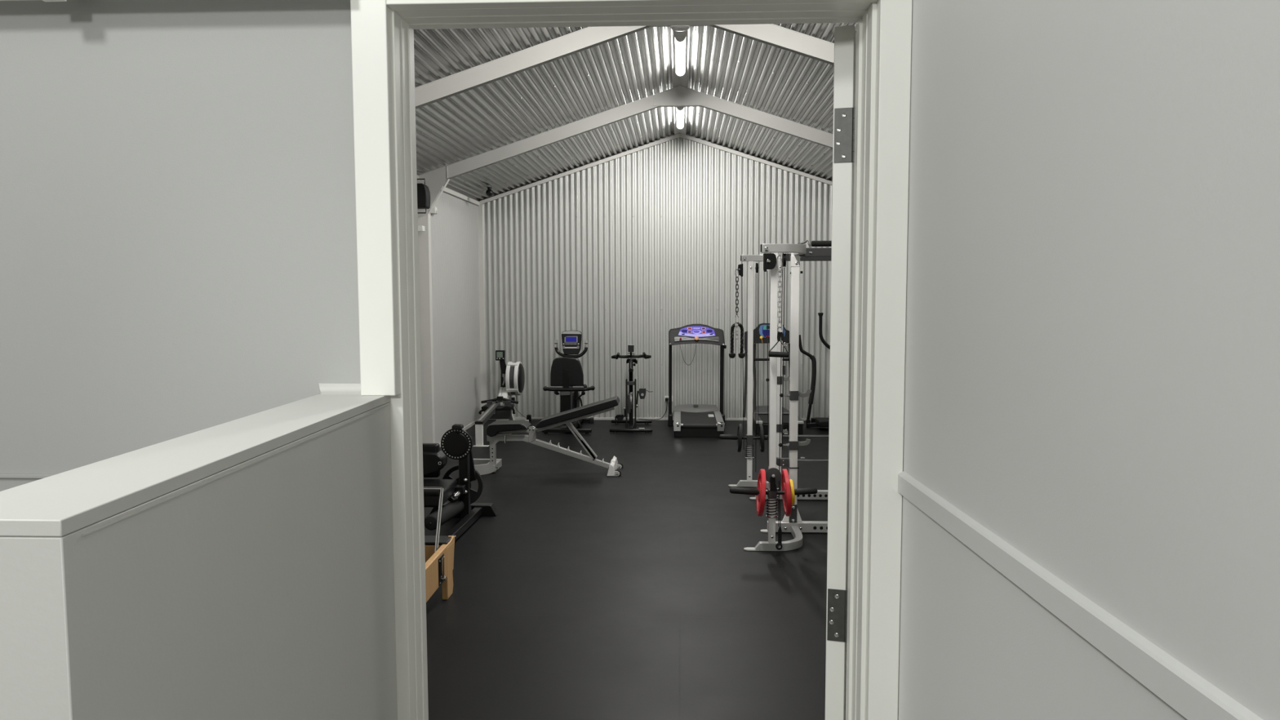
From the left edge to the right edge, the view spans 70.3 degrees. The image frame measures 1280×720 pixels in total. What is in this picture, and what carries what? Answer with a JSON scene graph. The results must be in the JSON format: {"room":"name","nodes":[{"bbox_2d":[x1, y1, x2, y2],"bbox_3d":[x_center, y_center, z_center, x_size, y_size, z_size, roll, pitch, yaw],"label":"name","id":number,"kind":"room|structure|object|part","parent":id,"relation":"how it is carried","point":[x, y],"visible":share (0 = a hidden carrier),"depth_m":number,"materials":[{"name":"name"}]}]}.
{"room":"hallway","nodes":[
{"label":"hallway","id":0,"kind":"room"},
{"bbox_2d":[0,0,360,491],"bbox_3d":[-0.087,-0.507,1.991,6.250,4.300,0.212,0,5,3],"label":"wall","id":1,"kind":"structure","parent":0,"point":[179,257],"depth_m":1.94,"materials":[{"name":"paint"}]},
{"bbox_2d":[0,473,55,478],"bbox_3d":[-1.909,0.255,2.021,2.408,0.009,0.008,0,5,3],"label":"trim","id":2,"kind":"structure","parent":1,"relation":"attached to","point":[2,475],"depth_m":1.99,"materials":[{"name":"paint"}]},
{"bbox_2d":[0,0,66,1],"bbox_3d":[-1.855,-0.763,1.883,2.527,0.084,0.118,0,5,3],"label":"trim","id":3,"kind":"structure","parent":1,"relation":"attached to","point":[0,0],"depth_m":1.82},
{"bbox_2d":[318,383,360,394],"bbox_3d":[-0.638,0.062,1.945,0.108,0.022,0.016,0,5,3],"label":"trim","id":4,"kind":"structure","parent":1,"relation":"attached to","point":[323,388],"depth_m":1.95,"materials":[{"name":"paint"}]},
{"bbox_2d":[350,0,400,395],"bbox_3d":[-0.551,-0.486,1.886,0.074,1.124,0.040,0,5,3],"label":"trim","id":5,"kind":"structure","parent":1,"relation":"attached to","point":[371,42],"depth_m":1.88,"materials":[{"name":"white wood"}]},
{"bbox_2d":[386,0,877,9],"bbox_3d":[-0.019,-0.884,1.831,0.994,0.324,0.040,0,5,3],"label":"trim","id":6,"kind":"structure","parent":1,"relation":"attached to","point":[393,4],"depth_m":1.84,"materials":[{"name":"white wood"}]},
{"bbox_2d":[389,1,876,719],"bbox_3d":[-0.013,0.449,2.040,1.000,2.385,0.078,0,5,3],"label":"trim","id":7,"kind":"structure","parent":1,"relation":"attached to","point":[408,24],"depth_m":1.99,"materials":[{"name":"white wood"}]},
{"bbox_2d":[825,25,856,719],"bbox_3d":[0.590,0.399,2.565,0.052,2.376,0.906,1,5,16],"label":"door","id":8,"kind":"structure","parent":1,"relation":"in","point":[845,37],"depth_m":2.11,"materials":[{"name":"wood"}]},
{"bbox_2d":[864,0,912,719],"bbox_3d":[0.512,0.300,1.901,0.063,2.700,0.040,0,5,3],"label":"trim","id":9,"kind":"structure","parent":1,"relation":"attached to","point":[894,17],"depth_m":1.86,"materials":[{"name":"white wood"}]},
{"bbox_2d":[0,401,397,719],"bbox_3d":[-0.624,0.908,1.484,0.152,1.559,1.068,0,5,2],"label":"wall","id":10,"kind":"structure","parent":0,"point":[264,589],"depth_m":1.22,"materials":[{"name":"paint"}]},
{"bbox_2d":[0,394,390,537],"bbox_3d":[-0.626,0.122,1.422,0.153,0.017,1.070,0,5,2],"label":"trim","id":11,"kind":"structure","parent":10,"relation":"on","point":[60,504],"depth_m":1.14,"materials":[{"name":"paint"}]},
{"bbox_2d":[80,405,388,536],"bbox_3d":[-0.549,0.137,1.425,0.002,0.002,1.017,0,5,2],"label":"trim","id":12,"kind":"structure","parent":10,"relation":"attached to","point":[302,442],"depth_m":1.17,"materials":[{"name":"paint"}]},
{"bbox_2d":[413,26,674,201],"bbox_3d":[-1.119,-2.191,7.174,2.796,0.928,10.285,0,5,3],"label":"ceiling","id":13,"kind":"structure","parent":0,"point":[637,65],"depth_m":8.24,"materials":[{"name":"grey metal"}]},
{"bbox_2d":[485,186,493,196],"bbox_3d":[-1.918,-2.144,11.583,0.092,0.115,0.092,0,5,3],"label":"dome camera","id":14,"kind":"object","parent":13,"relation":"attached to","point":[489,192],"visible":1,"depth_m":11.55,"materials":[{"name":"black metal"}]},
{"bbox_2d":[423,419,828,719],"bbox_3d":[0.328,1.242,7.466,5.900,0.050,10.495,0,5,3],"label":"floor","id":15,"kind":"structure","parent":0,"point":[589,593],"depth_m":5.42,"materials":[{"name":"black rubber"}]},
{"bbox_2d":[423,486,456,602],"bbox_3d":[-1.482,1.159,4.305,0.698,0.622,2.364,0,5,3],"label":"pilates reformer","id":16,"kind":"object","parent":15,"relation":"on","point":[439,549],"visible":0.11,"depth_m":5.28,"materials":[{"name":"brown wood"}]},
{"bbox_3d":[-1.178,1.238,4.291,0.036,0.195,2.349,0,5,3],"label":"rail","id":17,"kind":"part","parent":16,"relation":"part of","materials":[{"name":"brown wood"}]},
{"bbox_3d":[-1.121,1.185,5.133,0.004,0.158,0.110,0,5,3],"label":"pivot plate","id":18,"kind":"part","parent":16,"relation":"part of","materials":[{"name":"black metal"}]},
{"bbox_3d":[-1.109,1.180,5.129,0.025,0.139,0.039,0,5,3],"label":"locking lever","id":19,"kind":"part","parent":16,"relation":"part of","materials":[{"name":"silver metal"}]},
{"bbox_3d":[-1.129,1.232,5.357,0.034,0.308,0.178,0,5,3],"label":"leg","id":20,"kind":"part","parent":16,"relation":"part of","materials":[{"name":"brown wood"}]},
{"bbox_2d":[422,423,498,541],"bbox_3d":[-1.616,0.931,6.591,0.893,0.823,1.440,0,5,3],"label":"machine","id":21,"kind":"object","parent":15,"relation":"on","point":[456,443],"visible":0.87,"depth_m":6.93,"materials":[{"name":"black metal"}]},
{"bbox_2d":[442,465,483,504],"bbox_3d":[-1.404,0.990,7.189,0.326,0.326,0.035,0,5,1],"label":"weight plate","id":22,"kind":"object","parent":21,"relation":"attached to","point":[474,495],"visible":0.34,"depth_m":7.17,"materials":[{"name":"black rubber"}]},
{"bbox_3d":[-1.381,0.941,7.023,0.135,0.570,0.120,0,5,3],"label":"post","id":23,"kind":"part","parent":21,"relation":"part of","materials":[{"name":"black metal"}]},
{"bbox_3d":[-1.590,1.065,6.600,0.843,0.450,1.440,0,5,3],"label":"frame","id":24,"kind":"part","parent":21,"relation":"part of","materials":[{"name":"black metal"}]},
{"bbox_3d":[-1.337,0.774,7.098,0.094,0.355,0.160,0,5,3],"label":"swing arm","id":25,"kind":"part","parent":21,"relation":"part of","materials":[{"name":"black metal"}]},
{"bbox_2d":[472,350,528,446],"bbox_3d":[-1.825,0.423,11.318,0.501,0.990,1.918,0,5,7],"label":"rowing machine","id":26,"kind":"object","parent":15,"relation":"on","point":[513,375],"visible":0.98,"depth_m":11.80,"materials":[{"name":"white plastic"}]},
{"bbox_3d":[-1.824,0.860,10.425,0.181,0.260,0.070,0,5,3],"label":"leg","id":27,"kind":"part","parent":26,"relation":"part of","materials":[{"name":"white plastic"}]},
{"bbox_3d":[-1.823,0.621,11.144,0.085,0.157,1.503,0,5,2],"label":"rail","id":28,"kind":"part","parent":26,"relation":"part of","materials":[{"name":"silver metal"}]},
{"bbox_3d":[-1.768,0.585,11.309,0.366,0.057,0.240,0,5,3],"label":"seat","id":29,"kind":"part","parent":26,"relation":"part of","materials":[{"name":"black plastic"}]},
{"bbox_3d":[-1.786,0.519,11.586,0.478,0.081,0.034,0,5,3],"label":"handle","id":30,"kind":"part","parent":26,"relation":"part of","materials":[{"name":"black plastic"}]},
{"bbox_2d":[495,350,505,360],"bbox_3d":[-1.845,-0.061,12.007,0.123,0.133,0.063,0,5,3],"label":"monitor","id":31,"kind":"object","parent":26,"relation":"on","point":[500,354],"depth_m":11.98,"materials":[{"name":"black plastic"}]},
{"bbox_3d":[-1.814,0.179,12.080,0.096,0.372,0.035,0,5,3],"label":"monitor arm","id":32,"kind":"part","parent":26,"relation":"part of","materials":[{"name":"black metal"}]},
{"bbox_3d":[-1.782,0.426,11.885,0.118,0.106,0.357,0,5,-3],"label":"frame","id":33,"kind":"part","parent":26,"relation":"part of","materials":[{"name":"white metal"}]},
{"bbox_2d":[511,397,542,419],"bbox_3d":[-1.542,0.666,12.450,0.469,0.293,0.055,1,5,16],"label":"lead","id":34,"kind":"object","parent":15,"relation":"on","point":[512,398],"visible":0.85,"depth_m":12.48,"materials":[{"name":"black rubber"}]},
{"bbox_2d":[526,414,531,421],"bbox_3d":[-1.514,0.791,12.404,0.056,0.085,0.070,0,5,3],"label":"power adapter","id":35,"kind":"object","parent":15,"relation":"on","point":[528,416],"visible":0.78,"depth_m":12.37,"materials":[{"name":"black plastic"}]},
{"bbox_2d":[473,395,622,476],"bbox_3d":[-0.977,0.740,8.970,1.608,0.763,0.494,0,5,3],"label":"bench","id":36,"kind":"object","parent":15,"relation":"on","point":[498,430],"visible":0.92,"depth_m":8.89,"materials":[{"name":"grey metal"}]},
{"bbox_3d":[-1.275,0.715,8.933,0.370,0.056,0.080,0,5,3],"label":"seat rail","id":37,"kind":"part","parent":36,"relation":"part of","materials":[{"name":"grey metal"}]},
{"bbox_3d":[-0.634,0.581,8.905,0.781,0.249,0.050,0,5,3],"label":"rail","id":38,"kind":"part","parent":36,"relation":"part of","materials":[{"name":"black leather"}]},
{"bbox_2d":[542,330,595,434],"bbox_3d":[-0.871,0.289,11.756,0.654,1.311,1.035,0,5,3],"label":"bike","id":39,"kind":"object","parent":15,"relation":"on","point":[566,375],"visible":0.91,"depth_m":11.33,"materials":[{"name":"black plastic"}]},
{"bbox_3d":[-0.928,0.598,11.404,0.136,0.437,0.100,0,5,3],"label":"seat post","id":40,"kind":"part","parent":39,"relation":"part of","materials":[{"name":"black metal"}]},
{"bbox_3d":[-0.912,0.144,11.347,0.414,0.364,0.060,0,5,3],"label":"seat","id":41,"kind":"part","parent":39,"relation":"part of","materials":[{"name":"black plastic"}]},
{"bbox_3d":[-0.890,0.358,11.298,0.631,0.058,0.103,0,5,3],"label":"handle","id":42,"kind":"part","parent":39,"relation":"part of","materials":[{"name":"black metal"}]},
{"bbox_3d":[-0.903,-0.355,11.979,0.260,0.054,0.006,0,5,3],"label":"trim","id":43,"kind":"part","parent":39,"relation":"part of","materials":[{"name":"grey plastic"}]},
{"bbox_3d":[-0.746,0.447,11.374,0.127,0.113,0.052,0,5,3],"label":"adjuster lever","id":44,"kind":"part","parent":39,"relation":"part of","materials":[{"name":"black metal"}]},
{"bbox_2d":[414,23,834,109],"bbox_3d":[0.291,-0.653,6.606,5.484,3.864,0.094,0,5,3],"label":"beam","id":45,"kind":"structure","parent":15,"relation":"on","point":[771,34],"depth_m":6.48,"materials":[{"name":"metal"}]},
{"bbox_2d":[650,24,710,26],"bbox_3d":[0.287,-1.914,6.489,5.484,1.308,0.074,0,5,3],"label":"trim","id":46,"kind":"structure","parent":45,"relation":"attached to","point":[708,24],"depth_m":6.46,"materials":[{"name":"paint"}]},
{"bbox_2d":[671,25,689,31],"bbox_3d":[0.286,-2.358,6.458,0.136,0.035,0.136,0,5,3],"label":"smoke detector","id":47,"kind":"object","parent":46,"relation":"attached to","point":[676,28],"visible":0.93,"depth_m":6.43,"materials":[{"name":"white plastic"}]},
{"bbox_2d":[417,85,832,443],"bbox_3d":[0.418,-0.879,9.474,5.484,3.864,0.094,0,5,3],"label":"beam","id":48,"kind":"structure","parent":15,"relation":"on","point":[823,138],"depth_m":9.40,"materials":[{"name":"paint"}]},
{"bbox_2d":[417,86,706,217],"bbox_3d":[0.414,-2.140,9.357,5.484,1.308,0.074,0,5,3],"label":"trim","id":49,"kind":"structure","parent":48,"relation":"attached to","point":[680,96],"depth_m":9.30,"materials":[{"name":"paint"}]},
{"bbox_2d":[609,344,653,433],"bbox_3d":[-0.113,0.332,11.717,0.569,1.100,0.898,0,5,3],"label":"bike","id":50,"kind":"object","parent":15,"relation":"on","point":[628,408],"visible":1,"depth_m":11.43,"materials":[{"name":"black metal"}]},
{"bbox_3d":[-0.133,0.538,11.655,0.033,0.242,0.400,0,5,3],"label":"chain","id":51,"kind":"part","parent":50,"relation":"part of","materials":[{"name":"grey paint"}]},
{"bbox_2d":[638,397,668,419],"bbox_3d":[0.184,0.667,12.372,0.424,0.291,0.061,-1,5,-12],"label":"lead","id":52,"kind":"object","parent":15,"relation":"on","point":[666,398],"visible":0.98,"depth_m":12.39,"materials":[{"name":"black rubber"}]},
{"bbox_2d":[667,324,726,437],"bbox_3d":[0.736,0.218,11.619,0.758,1.337,1.426,0,5,3],"label":"treadmill","id":53,"kind":"object","parent":15,"relation":"on","point":[690,420],"visible":1,"depth_m":11.73,"materials":[{"name":"black metal"}]},
{"bbox_3d":[0.473,0.732,11.553,0.088,0.035,1.120,0,5,3],"label":"rail","id":54,"kind":"part","parent":53,"relation":"part of","materials":[{"name":"grey plastic"}]},
{"bbox_2d":[673,404,718,415],"bbox_3d":[0.750,0.688,12.181,0.597,0.193,0.380,0,5,3],"label":"hood","id":55,"kind":"object","parent":53,"relation":"attached to","point":[686,408],"depth_m":12.09,"materials":[{"name":"grey paint"}]},
{"bbox_2d":[674,336,719,342],"bbox_3d":[0.730,-0.267,11.710,0.581,0.065,0.062,0,5,3],"label":"tray","id":56,"kind":"object","parent":53,"relation":"on","point":[677,339],"depth_m":11.70,"materials":[{"name":"grey paint"}]},
{"bbox_3d":[0.735,-0.367,11.770,0.482,0.139,0.103,0,5,3],"label":"control panel","id":57,"kind":"part","parent":53,"relation":"part of","materials":[{"name":"plastic"}]},
{"bbox_3d":[0.742,0.818,11.669,0.594,0.135,1.320,0,5,3],"label":"deck frame","id":58,"kind":"part","parent":53,"relation":"part of","materials":[{"name":"black metal"}]},
{"bbox_3d":[0.998,0.733,11.530,0.086,0.035,1.120,0,5,3],"label":"rail","id":59,"kind":"part","parent":53,"relation":"part of","materials":[{"name":"grey plastic"}]},
{"bbox_2d":[743,323,804,435],"bbox_3d":[1.685,0.211,11.658,0.694,1.341,1.076,0,5,3],"label":"treadmill","id":60,"kind":"object","parent":15,"relation":"on","point":[762,327],"visible":0.65,"depth_m":11.85,"materials":[{"name":"black plastic"}]},
{"bbox_3d":[1.483,0.743,11.565,0.080,0.036,0.750,0,5,3],"label":"rail","id":61,"kind":"part","parent":60,"relation":"part of","materials":[{"name":"grey metal"}]},
{"bbox_2d":[762,324,769,337],"bbox_3d":[1.718,-0.377,11.850,0.245,0.150,0.061,0,5,3],"label":"screen","id":62,"kind":"object","parent":60,"relation":"attached to","point":[764,326],"depth_m":11.85,"materials":[{"name":"blue plastic"}]},
{"bbox_2d":[752,405,789,412],"bbox_3d":[1.736,0.656,12.059,0.459,0.102,0.340,0,5,3],"label":"hood","id":63,"kind":"object","parent":60,"relation":"attached to","point":[761,408],"depth_m":11.95,"materials":[{"name":"grey paint"}]},
{"bbox_3d":[1.727,0.693,11.882,0.463,0.013,0.030,0,5,3],"label":"hood trim","id":64,"kind":"part","parent":60,"relation":"part of","materials":[{"name":"grey plastic"}]},
{"bbox_3d":[1.723,-0.377,11.853,0.341,0.164,0.069,0,5,3],"label":"control panel","id":65,"kind":"part","parent":60,"relation":"part of","materials":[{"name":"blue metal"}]},
{"bbox_3d":[1.738,0.818,11.660,0.572,0.130,0.950,0,5,3],"label":"deck frame","id":66,"kind":"part","parent":60,"relation":"part of","materials":[{"name":"black metal"}]},
{"bbox_2d":[719,240,831,551],"bbox_3d":[1.593,0.164,7.154,1.874,2.143,2.178,0,5,3],"label":"power rack","id":67,"kind":"object","parent":15,"relation":"on","point":[797,253],"visible":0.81,"depth_m":6.60,"materials":[{"name":"silver metal"}]},
{"bbox_3d":[0.799,0.699,8.233,0.161,0.050,0.043,0,5,3],"label":"loading handle","id":68,"kind":"part","parent":67,"relation":"part of","materials":[{"name":"black metal"}]},
{"bbox_2d":[734,268,738,315],"bbox_3d":[0.860,-0.599,8.078,0.031,0.420,0.026,4,6,40],"label":"chain","id":69,"kind":"object","parent":67,"relation":"hanging from","point":[736,296],"visible":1,"depth_m":8.07,"materials":[{"name":"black metal"}]},
{"bbox_2d":[728,315,745,358],"bbox_3d":[0.865,-0.207,8.104,0.144,0.385,0.059,0,5,3],"label":"attachment","id":70,"kind":"object","parent":69,"relation":"hanging from","point":[731,355],"visible":1,"depth_m":8.10,"materials":[{"name":"black fabric"}]},
{"bbox_3d":[0.823,-0.037,8.119,0.059,0.044,0.059,0,5,3],"label":"knob","id":71,"kind":"part","parent":70,"relation":"part of","materials":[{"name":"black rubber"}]},
{"bbox_3d":[0.907,-0.037,8.115,0.059,0.044,0.059,0,5,3],"label":"knob","id":72,"kind":"part","parent":70,"relation":"part of","materials":[{"name":"black rubber"}]},
{"bbox_2d":[737,423,742,452],"bbox_3d":[0.902,0.704,8.229,0.041,0.257,0.256,0,5,3],"label":"weight plate","id":73,"kind":"object","parent":67,"relation":"on","point":[740,425],"visible":0.98,"depth_m":8.14,"materials":[{"name":"black rubber"}]},
{"bbox_3d":[0.711,0.898,6.219,0.195,0.055,0.043,0,5,3],"label":"loading handle","id":74,"kind":"part","parent":67,"relation":"part of","materials":[{"name":"black rubber"}]},
{"bbox_2d":[758,423,764,452],"bbox_3d":[1.098,0.703,8.220,0.041,0.257,0.256,0,5,3],"label":"weight plate","id":75,"kind":"object","parent":67,"relation":"on","point":[761,433],"visible":0.99,"depth_m":8.13,"materials":[{"name":"black metal"}]},
{"bbox_2d":[756,468,766,515],"bbox_3d":[0.828,0.906,6.215,0.052,0.321,0.320,0,5,3],"label":"weight plate","id":76,"kind":"object","parent":67,"relation":"on","point":[762,481],"visible":0.98,"depth_m":6.11,"materials":[{"name":"red rubber"}]},
{"bbox_3d":[1.188,0.699,8.216,0.151,0.050,0.043,0,5,3],"label":"loading handle","id":77,"kind":"part","parent":67,"relation":"part of","materials":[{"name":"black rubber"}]},
{"bbox_3d":[0.906,1.071,6.245,0.084,0.012,0.084,0,5,3],"label":"spring seat","id":78,"kind":"part","parent":67,"relation":"part of","materials":[{"name":"silver metal"}]},
{"bbox_3d":[1.172,1.048,7.735,0.057,0.135,0.007,0,5,3],"label":"joint plate","id":79,"kind":"part","parent":67,"relation":"part of","materials":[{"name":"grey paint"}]},
{"bbox_2d":[776,254,782,323],"bbox_3d":[0.927,-0.471,6.052,0.031,0.457,0.026,4,6,41],"label":"chain","id":80,"kind":"object","parent":67,"relation":"hanging from","point":[780,277],"visible":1,"depth_m":6.05,"materials":[{"name":"silver metal"}]},
{"bbox_2d":[768,318,788,357],"bbox_3d":[0.926,-0.148,6.072,0.134,0.266,0.037,0,5,3],"label":"handle","id":81,"kind":"object","parent":80,"relation":"hanging from","point":[780,334],"visible":1,"depth_m":6.07,"materials":[{"name":"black metal"}]},
{"bbox_2d":[781,468,791,515],"bbox_3d":[0.999,0.904,6.207,0.052,0.321,0.320,0,5,3],"label":"weight plate","id":82,"kind":"object","parent":67,"relation":"on","point":[785,484],"visible":0.97,"depth_m":6.11,"materials":[{"name":"red rubber"}]},
{"bbox_3d":[1.765,1.150,7.744,1.553,0.074,0.060,0,5,3],"label":"rail","id":83,"kind":"part","parent":67,"relation":"part of","materials":[{"name":"grey metal"}]},
{"bbox_2d":[789,479,795,505],"bbox_3d":[1.030,0.902,6.206,0.042,0.177,0.176,0,5,3],"label":"weight plate","id":84,"kind":"object","parent":67,"relation":"on","point":[792,487],"visible":0.46,"depth_m":6.13,"materials":[{"name":"yellow rubber"}]},
{"bbox_3d":[1.126,1.130,6.689,0.057,0.135,0.007,0,5,3],"label":"joint plate","id":85,"kind":"part","parent":67,"relation":"part of","materials":[{"name":"grey paint"}]},
{"bbox_3d":[1.719,1.233,6.698,1.553,0.074,0.060,0,5,3],"label":"rail","id":86,"kind":"part","parent":67,"relation":"part of","materials":[{"name":"grey metal"}]},
{"bbox_3d":[1.127,0.896,6.201,0.164,0.053,0.043,0,5,3],"label":"loading handle","id":87,"kind":"part","parent":67,"relation":"part of","materials":[{"name":"black rubber"}]},
{"bbox_2d":[799,312,830,427],"bbox_3d":[2.511,0.124,11.591,0.984,1.520,1.110,0,5,3],"label":"elliptical trainer","id":88,"kind":"object","parent":15,"relation":"on","point":[818,421],"visible":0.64,"depth_m":11.70,"materials":[{"name":"black metal"}]},
{"bbox_3d":[2.141,0.011,11.704,0.234,0.672,0.042,0,5,3],"label":"moving arm","id":89,"kind":"part","parent":88,"relation":"part of","materials":[{"name":"black metal"}]},
{"bbox_3d":[2.187,0.678,11.755,0.072,0.241,0.038,0,5,3],"label":"arm","id":90,"kind":"part","parent":88,"relation":"part of","materials":[{"name":"black metal"}]},
{"bbox_3d":[2.522,0.083,11.994,0.337,1.408,0.044,0,5,3],"label":"moving arm","id":91,"kind":"part","parent":88,"relation":"part of","materials":[{"name":"black metal"}]},
{"bbox_2d":[482,137,832,417],"bbox_3d":[0.574,-1.107,12.314,5.430,3.871,0.034,0,5,3],"label":"wall","id":92,"kind":"structure","parent":0,"point":[634,248],"depth_m":12.34,"materials":[{"name":"metal"}]},
{"bbox_2d":[477,204,485,414],"bbox_3d":[-2.166,-0.661,12.468,0.064,2.974,0.032,0,5,3],"label":"trim","id":93,"kind":"structure","parent":92,"relation":"attached to","point":[479,207],"depth_m":12.44,"materials":[{"name":"paint"}]},
{"bbox_2d":[488,417,810,420],"bbox_3d":[0.578,0.808,12.450,5.430,0.032,0.018,0,5,3],"label":"baseboard","id":94,"kind":"structure","parent":92,"relation":"attached to","point":[515,418],"depth_m":12.47,"materials":[{"name":"paint"}]},
{"bbox_2d":[479,133,832,204],"bbox_3d":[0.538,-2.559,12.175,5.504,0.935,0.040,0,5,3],"label":"trim","id":95,"kind":"structure","parent":92,"relation":"attached to","point":[677,135],"depth_m":12.15,"materials":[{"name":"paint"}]},
{"bbox_2d":[674,31,685,76],"bbox_3d":[0.349,-2.645,7.874,0.090,0.099,1.230,0,5,3],"label":"light","id":96,"kind":"object","parent":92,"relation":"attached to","point":[680,37],"visible":0.91,"depth_m":7.68,"materials":[{"name":"white plastic"}]},
{"bbox_2d":[675,106,684,128],"bbox_3d":[0.473,-2.867,10.688,0.090,0.099,1.220,0,5,3],"label":"light","id":97,"kind":"object","parent":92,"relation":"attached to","point":[680,110],"visible":0.73,"depth_m":10.58,"materials":[{"name":"white plastic"}]},
{"bbox_2d":[671,28,689,134],"bbox_3d":[0.313,-2.618,7.062,0.150,0.027,10.255,0,5,3],"label":"trim","id":98,"kind":"structure","parent":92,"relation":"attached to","point":[677,81],"depth_m":8.82,"materials":[{"name":"paint"}]},
{"bbox_2d":[685,22,856,181],"bbox_3d":[1.749,-2.188,7.048,2.796,0.928,10.285,0,5,3],"label":"ceiling","id":99,"kind":"structure","parent":0,"point":[723,64],"depth_m":8.51,"materials":[{"name":"grey metal"}]},
{"bbox_2d":[897,0,1279,719],"bbox_3d":[0.646,-0.207,-1.344,0.491,4.220,6.412,0,5,3],"label":"wall","id":100,"kind":"structure","parent":0,"point":[1092,366],"depth_m":1.09,"materials":[{"name":"paint"}]},
{"bbox_2d":[897,471,1262,719],"bbox_3d":[0.542,0.501,-1.304,0.015,0.043,6.380,0,5,0],"label":"trim","id":101,"kind":"structure","parent":100,"relation":"attached to","point":[1193,697],"depth_m":1.08,"materials":[{"name":"paint"}]},
{"bbox_3d":[-2.478,-0.283,7.479,0.120,3.004,10.475,0,5,3],"label":"wall","id":102,"kind":"structure","parent":0,"visible":0},
{"bbox_2d":[417,225,425,231],"bbox_3d":[-2.279,-1.353,9.361,0.110,0.068,0.100,0,5,3],"label":"wall bracket","id":103,"kind":"object","parent":102,"relation":"attached to","point":[420,228],"visible":0.45,"depth_m":9.31,"materials":[{"name":"white plastic"}]},
{"bbox_2d":[417,178,430,213],"bbox_3d":[-2.238,-1.653,9.186,0.207,0.363,0.160,0,5,3],"label":"wall speaker","id":104,"kind":"object","parent":102,"relation":"attached to","point":[423,191],"visible":0.56,"depth_m":9.11,"materials":[{"name":"black plastic"}]},
{"bbox_2d":[430,206,437,215],"bbox_3d":[-2.274,-1.641,10.045,0.060,0.093,0.090,0,5,3],"label":"sensor","id":105,"kind":"object","parent":102,"relation":"attached to","point":[434,211],"visible":0.94,"depth_m":10.01,"materials":[{"name":"white plastic"}]},
{"bbox_2d":[417,175,479,205],"bbox_3d":[-2.412,-1.718,7.253,0.030,0.050,10.255,0,5,3],"label":"trim","id":106,"kind":"structure","parent":102,"relation":"attached to","point":[446,190],"depth_m":11.24,"materials":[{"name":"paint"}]},
{"bbox_2d":[430,190,481,443],"bbox_3d":[-2.419,-0.274,7.448,0.004,2.890,10.066,0,5,3],"label":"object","id":107,"kind":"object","parent":102,"relation":"attached to","point":[455,262],"visible":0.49,"depth_m":11.10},
{"bbox_2d":[439,418,477,447],"bbox_3d":[-2.412,1.200,7.483,0.014,0.045,10.255,0,5,3],"label":"baseboard","id":108,"kind":"structure","parent":102,"relation":"attached to","point":[473,423],"depth_m":11.78,"materials":[{"name":"paint"}]}
]}

